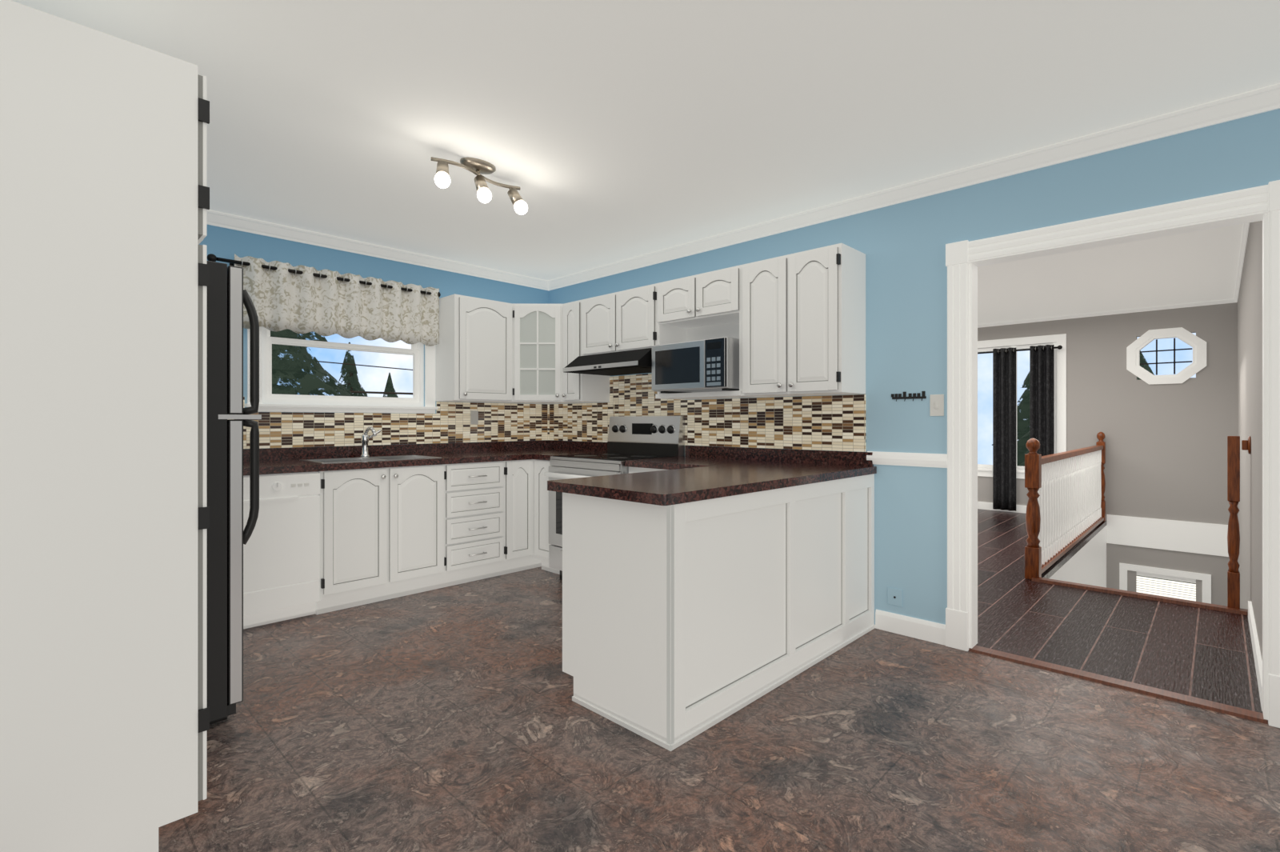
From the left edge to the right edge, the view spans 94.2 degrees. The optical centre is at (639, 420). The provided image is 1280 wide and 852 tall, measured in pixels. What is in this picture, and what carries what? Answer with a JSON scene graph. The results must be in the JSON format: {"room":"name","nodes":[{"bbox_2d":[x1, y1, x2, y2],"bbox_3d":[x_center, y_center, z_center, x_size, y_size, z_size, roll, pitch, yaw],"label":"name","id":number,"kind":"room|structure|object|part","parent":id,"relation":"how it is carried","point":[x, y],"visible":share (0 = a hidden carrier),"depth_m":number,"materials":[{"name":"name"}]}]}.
{"room":"kitchen","nodes":[
{"label":"kitchen","id":0,"kind":"room"},
{"bbox_2d":[199,224,548,448],"bbox_3d":[-2.192,-0.052,4.213,0.100,2.465,3.760,0,0,44],"label":"wall","id":1,"kind":"structure","parent":0,"point":[222,242],"depth_m":4.29,"materials":[{"name":"blue paint"}]},
{"bbox_2d":[206,253,440,346],"bbox_3d":[-2.108,-0.806,4.145,0.115,0.458,1.502,0,0,44],"label":"valance curtain","id":2,"kind":"object","parent":1,"relation":"attached to","point":[301,299],"visible":0.94,"depth_m":4.10,"materials":[{"name":"beige fabric"}]},
{"bbox_3d":[-2.109,-0.985,4.146,0.110,0.052,1.502,0,0,44],"label":"valance rod","id":3,"kind":"part","parent":2,"relation":"part of","materials":[{"name":"black metal"}]},
{"bbox_2d":[244,326,438,413],"bbox_3d":[-2.090,-0.489,4.281,0.139,0.862,1.290,0,0,44],"label":"window","id":4,"kind":"structure","parent":1,"relation":"in","point":[269,402],"depth_m":4.24,"materials":[{"name":"white wood"}]},
{"bbox_2d":[11,0,1279,324],"bbox_3d":[1.624,-1.310,4.408,6.500,0.050,9.360,0,0,44],"label":"ceiling","id":5,"kind":"structure","parent":0,"point":[625,130],"depth_m":2.42,"materials":[{"name":"white paint"}]},
{"bbox_2d":[430,156,527,214],"bbox_3d":[-0.791,-1.182,2.969,0.164,0.203,0.536,0,0,44],"label":"track light","id":6,"kind":"object","parent":5,"relation":"attached to","point":[477,166],"depth_m":2.94,"materials":[{"name":"silver metal"}]},
{"bbox_2d":[158,566,1279,851],"bbox_3d":[-0.113,1.205,2.191,5.900,0.050,3.760,0,0,44],"label":"floor","id":7,"kind":"structure","parent":0,"point":[445,719],"depth_m":2.11,"materials":[{"name":"stone"}]},
{"bbox_2d":[0,0,209,851],"bbox_3d":[-1.670,0.100,1.688,0.719,2.159,0.660,0,0,44],"label":"pantry cabinet","id":8,"kind":"object","parent":7,"relation":"on","point":[105,194],"visible":1,"depth_m":1.50,"materials":[{"name":"white wood"}]},
{"bbox_2d":[206,260,261,723],"bbox_3d":[-2.125,0.285,2.345,0.802,1.790,0.916,0,0,44],"label":"refrigerator","id":9,"kind":"object","parent":7,"relation":"on","point":[226,417],"visible":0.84,"depth_m":2.32,"materials":[{"name":"black metal"}]},
{"bbox_2d":[243,472,319,628],"bbox_3d":[-2.326,0.737,3.533,0.636,0.857,0.604,0,0,44],"label":"dishwasher","id":10,"kind":"object","parent":7,"relation":"on","point":[282,553],"visible":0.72,"depth_m":3.41,"materials":[{"name":"white"}]},
{"bbox_2d":[315,459,541,614],"bbox_3d":[-1.362,0.741,4.526,0.647,0.877,2.146,0,0,44],"label":"base cabinet","id":11,"kind":"object","parent":7,"relation":"on","point":[387,533],"visible":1,"depth_m":4.00,"materials":[{"name":"white wood"}]},
{"bbox_2d":[534,459,667,574],"bbox_3d":[0.013,0.741,4.236,1.822,0.877,0.645,0,0,44],"label":"base cabinet","id":12,"kind":"object","parent":7,"relation":"on","point":[542,544],"visible":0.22,"depth_m":4.58,"materials":[{"name":"white wood"}]},
{"bbox_2d":[544,416,684,579],"bbox_3d":[-0.200,0.573,4.362,0.756,1.215,0.745,0,0,44],"label":"range","id":13,"kind":"object","parent":7,"relation":"on","point":[630,438],"visible":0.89,"depth_m":4.37,"materials":[{"name":"silver metal"}]},
{"bbox_2d":[562,473,875,751],"bbox_3d":[0.484,0.741,2.993,0.677,0.877,1.770,0,0,44],"label":"base cabinet","id":14,"kind":"object","parent":7,"relation":"on","point":[677,618],"visible":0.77,"depth_m":2.43,"materials":[{"name":"white wood"}]},
{"bbox_2d":[243,440,876,505],"bbox_3d":[-1.023,0.240,3.146,3.059,0.120,3.653,0,0,44],"label":"countertop","id":15,"kind":"structure","parent":14,"relation":"on","point":[704,473],"depth_m":3.54,"materials":[{"name":"stone"}]},
{"bbox_2d":[300,455,439,472],"bbox_3d":[-1.819,0.342,4.052,0.428,0.170,0.778,0,0,44],"label":"sink","id":16,"kind":"object","parent":15,"relation":"in","point":[398,457],"visible":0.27,"depth_m":4.09,"materials":[{"name":"silver metal"}]},
{"bbox_2d":[360,426,381,457],"bbox_3d":[-1.888,0.149,4.147,0.134,0.216,0.194,0,0,-13],"label":"faucet","id":17,"kind":"object","parent":15,"relation":"on","point":[365,437],"visible":1,"depth_m":4.18,"materials":[{"name":"silver metal"}]},
{"bbox_2d":[968,645,1267,723],"bbox_3d":[2.092,1.174,2.711,1.055,0.012,0.084,0,0,44],"label":"trim","id":18,"kind":"structure","parent":7,"relation":"on","point":[1235,711],"depth_m":2.63,"materials":[{"name":"brown wood"}]},
{"bbox_2d":[548,108,1279,648],"bbox_3d":[1.017,-0.052,3.784,6.500,2.465,0.100,0,0,44],"label":"wall","id":19,"kind":"structure","parent":0,"point":[903,244],"depth_m":3.19,"materials":[{"name":"blue paint"}]},
{"bbox_2d":[243,373,865,451],"bbox_3d":[-0.816,-0.058,3.403,2.997,0.615,2.997,0,0,44],"label":"backsplash","id":20,"kind":"structure","parent":19,"relation":"attached to","point":[822,422],"depth_m":4.26,"materials":[{"name":"tile"}]},
{"bbox_2d":[470,410,478,423],"bbox_3d":[-1.379,-0.028,4.956,0.008,0.115,0.070,0,0,44],"label":"outlet plate","id":21,"kind":"object","parent":20,"relation":"attached to","point":[474,414],"visible":1,"depth_m":4.95,"materials":[{"name":"white plastic"}]},
{"bbox_2d":[435,243,865,403],"bbox_3d":[-0.161,-0.557,4.076,2.996,0.805,1.116,0,0,44],"label":"upper cabinet","id":22,"kind":"object","parent":19,"relation":"attached to","point":[798,319],"visible":1,"depth_m":4.04,"materials":[{"name":"white wood"}]},
{"bbox_2d":[562,348,651,375],"bbox_3d":[-0.132,-0.438,4.474,0.806,0.138,0.503,0,0,44],"label":"range hood","id":23,"kind":"object","parent":22,"relation":"attached to","point":[634,362],"visible":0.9,"depth_m":4.33,"materials":[{"name":"black metal"}]},
{"bbox_2d":[652,336,739,393],"bbox_3d":[0.432,-0.350,3.967,0.616,0.325,0.394,0,0,44],"label":"microwave","id":24,"kind":"object","parent":22,"relation":"attached to","point":[711,365],"visible":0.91,"depth_m":3.77,"materials":[{"name":"silver metal"}]},
{"bbox_2d":[206,83,1279,290],"bbox_3d":[-0.079,-1.245,2.228,5.697,0.078,3.657,0,0,44],"label":"crown molding","id":25,"kind":"structure","parent":19,"relation":"attached to","point":[1265,99],"depth_m":3.39,"materials":[{"name":"white wood"}]},
{"bbox_2d":[888,587,902,607],"bbox_3d":[1.420,0.983,3.316,0.080,0.095,0.008,0,0,44],"label":"outlet plate","id":26,"kind":"object","parent":19,"relation":"attached to","point":[894,596],"visible":1,"depth_m":3.31,"materials":[{"name":"blue paint"}]},
{"bbox_2d":[866,451,947,467],"bbox_3d":[2.267,0.211,2.481,2.686,0.073,0.024,0,0,44],"label":"trim","id":27,"kind":"structure","parent":19,"relation":"attached to","point":[878,458],"depth_m":3.25,"materials":[{"name":"white"}]},
{"bbox_2d":[891,391,926,401],"bbox_3d":[1.470,-0.134,3.264,0.186,0.053,0.012,0,0,44],"label":"key rack","id":28,"kind":"object","parent":19,"relation":"attached to","point":[894,396],"visible":1,"depth_m":3.26,"materials":[{"name":"black metal"}]},
{"bbox_2d":[875,609,945,645],"bbox_3d":[2.287,1.127,2.467,2.638,0.105,0.016,0,0,44],"label":"baseboard","id":29,"kind":"structure","parent":19,"relation":"attached to","point":[906,626],"depth_m":3.25,"materials":[{"name":"white wood"}]},
{"bbox_2d":[929,394,943,415],"bbox_3d":[1.577,-0.083,3.162,0.070,0.115,0.009,0,0,44],"label":"switch plate","id":30,"kind":"object","parent":19,"relation":"attached to","point":[936,402],"visible":1,"depth_m":3.16,"materials":[{"name":"white plastic"}]},
{"bbox_2d":[945,180,1279,727],"bbox_3d":[2.097,0.128,2.716,1.269,2.103,0.130,0,0,44],"label":"door frame","id":31,"kind":"structure","parent":19,"relation":"attached to","point":[963,258],"depth_m":2.67,"materials":[{"name":"white wood"}]},
{"bbox_2d":[1049,525,1106,587],"bbox_3d":[4.189,2.006,5.742,0.099,1.549,3.670,0,0,44],"label":"wall","id":32,"kind":"structure","parent":0,"point":[1088,566],"depth_m":6.08,"materials":[{"name":"white paint"}]},
{"bbox_2d":[977,302,1237,606],"bbox_3d":[4.457,0.748,8.111,5.400,4.065,0.100,0,0,44],"label":"wall","id":33,"kind":"structure","parent":0,"point":[1166,444],"depth_m":6.75,"materials":[{"name":"grey paint"}]},
{"bbox_2d":[977,344,1062,511],"bbox_3d":[4.607,0.107,7.788,1.525,2.085,0.111,0,0,44],"label":"curtain","id":34,"kind":"object","parent":33,"relation":"attached to","point":[1042,358],"visible":0.94,"depth_m":7.61,"materials":[{"name":"black fabric"}]},
{"bbox_2d":[977,333,1066,479],"bbox_3d":[4.653,-0.163,7.864,1.635,1.805,0.120,0,0,44],"label":"window","id":35,"kind":"structure","parent":33,"relation":"in","point":[1060,355],"depth_m":7.39,"materials":[{"name":"white wood"}]},
{"bbox_2d":[977,222,1249,327],"bbox_3d":[2.540,-1.264,6.139,5.197,0.039,5.398,0,0,44],"label":"crown molding","id":36,"kind":"structure","parent":33,"relation":"attached to","point":[1246,226],"depth_m":6.64,"materials":[{"name":"white wood"}]},
{"bbox_2d":[1119,562,1211,603],"bbox_3d":[5.877,1.978,6.681,0.770,0.645,0.070,0,0,44],"label":"window","id":37,"kind":"structure","parent":33,"relation":"in","point":[1142,570],"depth_m":6.65,"materials":[{"name":"white"}]},
{"bbox_2d":[1126,327,1206,384],"bbox_3d":[5.891,-0.720,6.673,0.670,0.616,0.082,0,0,44],"label":"window","id":38,"kind":"structure","parent":33,"relation":"in","point":[1198,345],"depth_m":6.64,"materials":[{"name":"white wood"}]},
{"bbox_2d":[975,508,1263,713],"bbox_3d":[2.561,1.205,6.161,5.400,0.050,5.540,0,0,44],"label":"floor","id":39,"kind":"structure","parent":0,"point":[1200,653],"depth_m":3.34,"materials":[{"name":"brown wood"}]},
{"bbox_2d":[1024,432,1105,579],"bbox_3d":[4.178,0.654,5.722,0.092,1.049,3.659,0,0,44],"label":"stair railing","id":40,"kind":"object","parent":39,"relation":"on","point":[1066,502],"visible":1,"depth_m":5.13,"materials":[{"name":"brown wood"}]},
{"bbox_2d":[1031,577,1247,615],"bbox_3d":[3.316,1.170,4.020,1.127,0.020,0.084,0,0,44],"label":"trim","id":41,"kind":"structure","parent":39,"relation":"attached to","point":[1105,590],"depth_m":3.95,"materials":[{"name":"brown wood"}]},
{"bbox_2d":[1237,220,1262,659],"bbox_3d":[4.440,0.748,4.292,0.100,4.065,5.400,0,0,44],"label":"wall","id":42,"kind":"structure","parent":0,"point":[1250,300],"depth_m":3.48,"materials":[{"name":"grey paint"}]},
{"bbox_3d":[4.580,2.005,5.290,1.087,1.549,3.768,0,0,44],"label":"stair steps","id":43,"kind":"structure","parent":0,"visible":0},
{"bbox_2d":[1227,436,1251,608],"bbox_3d":[3.730,0.728,3.708,0.102,1.265,0.162,0,0,44],"label":"stair railing","id":44,"kind":"object","parent":43,"relation":"on","point":[1233,442],"visible":0.98,"depth_m":3.69,"materials":[{"name":"brown wood"}]},
{"label":"outside","id":45,"kind":"structure","parent":0,"visible":0},
{"bbox_2d":[1136,577,1195,600],"bbox_3d":[-0.945,4.230,12.597,70.000,0.100,70.000,0,0,44],"label":"ground","id":46,"kind":"structure","parent":45,"point":[1155,578],"depth_m":14.70,"materials":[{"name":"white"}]},
{"bbox_2d":[270,328,1185,587],"bbox_3d":[-3.642,-1.516,20.357,41.313,11.391,20.622,0,0,-11],"label":"trees","id":47,"kind":"object","parent":46,"relation":"on","point":[289,370],"visible":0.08,"depth_m":15.58,"materials":[{"name":"green plant"}]},
{"bbox_3d":[0.640,-0.052,7.987,0.100,2.465,5.400,0,0,44],"label":"wall","id":48,"kind":"structure","parent":0,"visible":0},
{"bbox_2d":[977,501,1262,711],"bbox_3d":[2.540,1.260,6.139,5.197,0.360,5.398,0,0,44],"label":"baseboard","id":49,"kind":"structure","parent":48,"relation":"attached to","point":[1190,537],"depth_m":6.59,"materials":[{"name":"white wood"}]}
]}

